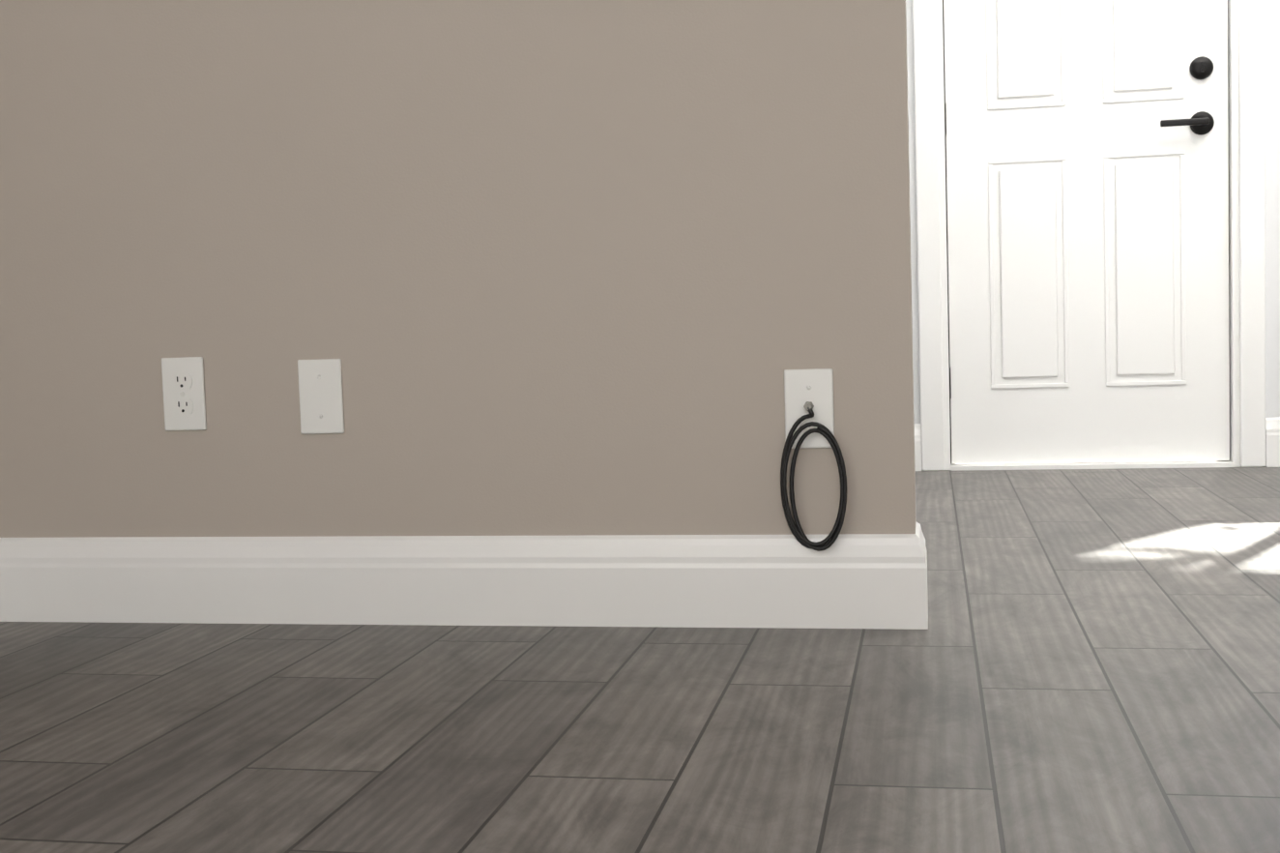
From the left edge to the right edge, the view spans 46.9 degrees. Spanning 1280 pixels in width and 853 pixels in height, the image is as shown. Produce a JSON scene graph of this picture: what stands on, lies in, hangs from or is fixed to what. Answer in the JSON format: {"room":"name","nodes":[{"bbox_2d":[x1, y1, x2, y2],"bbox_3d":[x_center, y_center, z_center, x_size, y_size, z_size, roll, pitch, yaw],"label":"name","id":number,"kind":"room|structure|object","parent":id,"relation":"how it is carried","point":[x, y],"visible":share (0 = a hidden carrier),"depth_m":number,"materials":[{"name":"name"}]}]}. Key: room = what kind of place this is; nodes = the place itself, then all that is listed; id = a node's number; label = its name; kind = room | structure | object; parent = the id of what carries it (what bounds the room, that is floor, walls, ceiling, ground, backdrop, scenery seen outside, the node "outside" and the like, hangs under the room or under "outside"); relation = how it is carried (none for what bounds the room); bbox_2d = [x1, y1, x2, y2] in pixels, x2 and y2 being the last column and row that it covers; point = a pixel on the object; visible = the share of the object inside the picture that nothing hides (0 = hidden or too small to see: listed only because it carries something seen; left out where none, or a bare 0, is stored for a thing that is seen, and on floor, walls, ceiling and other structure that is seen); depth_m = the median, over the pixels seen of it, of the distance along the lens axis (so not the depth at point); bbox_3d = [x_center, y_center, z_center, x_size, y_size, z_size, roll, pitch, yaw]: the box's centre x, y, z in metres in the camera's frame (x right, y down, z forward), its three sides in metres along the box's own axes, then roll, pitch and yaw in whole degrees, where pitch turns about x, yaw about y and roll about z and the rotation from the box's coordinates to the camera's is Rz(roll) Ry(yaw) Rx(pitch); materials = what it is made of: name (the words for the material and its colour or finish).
{"room":"empty living room","nodes":[
{"label":"empty living room","id":0,"kind":"room"},
{"bbox_2d":[0,0,916,537],"bbox_3d":[0.526,-0.935,2.065,3.428,2.440,0.120,-1,4,11],"label":"wall","id":1,"kind":"structure","parent":0,"point":[567,267],"depth_m":2.21,"materials":[{"name":"beige paint"}]},
{"bbox_2d":[161,356,206,430],"bbox_3d":[-0.715,-0.051,2.308,0.070,0.114,0.009,-1,4,11],"label":"duplex electrical outlet","id":2,"kind":"object","parent":1,"relation":"attached to","point":[184,394],"visible":1,"depth_m":2.31,"materials":[{"name":"white plastic"}]},
{"bbox_2d":[297,358,344,434],"bbox_3d":[-0.490,-0.046,2.265,0.070,0.114,0.007,-1,4,11],"label":"blank wall plate","id":3,"kind":"object","parent":1,"relation":"attached to","point":[320,392],"visible":1,"depth_m":2.26,"materials":[{"name":"white plastic"}]},
{"bbox_2d":[0,522,928,629],"bbox_3d":[-0.358,0.235,2.268,1.571,0.135,0.035,-1,4,11],"label":"baseboard","id":4,"kind":"structure","parent":1,"relation":"attached to","point":[850,581],"depth_m":2.21,"materials":[{"name":"white wood"}]},
{"bbox_2d":[784,368,834,448],"bbox_3d":[0.243,-0.025,2.119,0.070,0.114,0.017,-1,4,11],"label":"outlet","id":5,"kind":"object","parent":1,"relation":"attached to","point":[813,388],"visible":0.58,"depth_m":2.12,"materials":[{"name":"white plastic"}]},
{"bbox_2d":[780,403,846,551],"bbox_3d":[0.247,0.072,2.101,0.096,0.210,0.029,-1,4,11],"label":"cord","id":6,"kind":"object","parent":5,"relation":"hanging from","point":[800,536],"visible":1,"depth_m":2.10,"materials":[{"name":"black rubber"}]},
{"bbox_2d":[0,466,1279,852],"bbox_3d":[-0.124,0.465,0.541,6.470,0.100,7.920,-1,4,11],"label":"floor","id":7,"kind":"structure","parent":0,"point":[1087,660],"depth_m":1.68,"materials":[{"name":"grey wood"}]},
{"bbox_2d":[905,11,916,520],"bbox_3d":[1.320,-0.955,1.976,2.940,2.440,0.012,-1,4,11],"label":"wall","id":8,"kind":"structure","parent":0,"point":[911,264],"depth_m":2.19,"materials":[{"name":"white paint"}]},
{"bbox_2d":[905,0,1279,470],"bbox_3d":[1.724,-1.111,4.045,2.940,2.440,0.120,-1,4,11],"label":"wall","id":9,"kind":"structure","parent":0,"point":[1272,174],"depth_m":4.04,"materials":[{"name":"white paint"}]},
{"bbox_2d":[914,423,921,470],"bbox_3d":[0.630,0.064,4.278,0.363,0.135,0.015,-1,4,11],"label":"baseboard","id":10,"kind":"structure","parent":9,"relation":"attached to","point":[917,441],"depth_m":4.24,"materials":[{"name":"white wood"}]},
{"bbox_2d":[943,0,1229,463],"bbox_3d":[1.237,-0.911,4.119,0.769,2.030,0.092,-1,4,11],"label":"back door","id":11,"kind":"structure","parent":9,"relation":"in","point":[1088,186],"depth_m":4.15,"materials":[{"name":"white wood"}]},
{"bbox_2d":[912,0,1265,470],"bbox_3d":[1.246,-0.948,4.143,0.932,2.132,0.136,-1,4,11],"label":"door frame","id":12,"kind":"structure","parent":9,"relation":"attached to","point":[1246,214],"depth_m":4.09,"materials":[{"name":"white wood"}]},
{"bbox_2d":[1265,417,1279,466],"bbox_3d":[2.384,0.032,3.933,1.344,0.135,0.015,-1,4,11],"label":"baseboard","id":13,"kind":"structure","parent":9,"relation":"attached to","point":[1272,442],"depth_m":4.05,"materials":[{"name":"white wood"}]}
]}

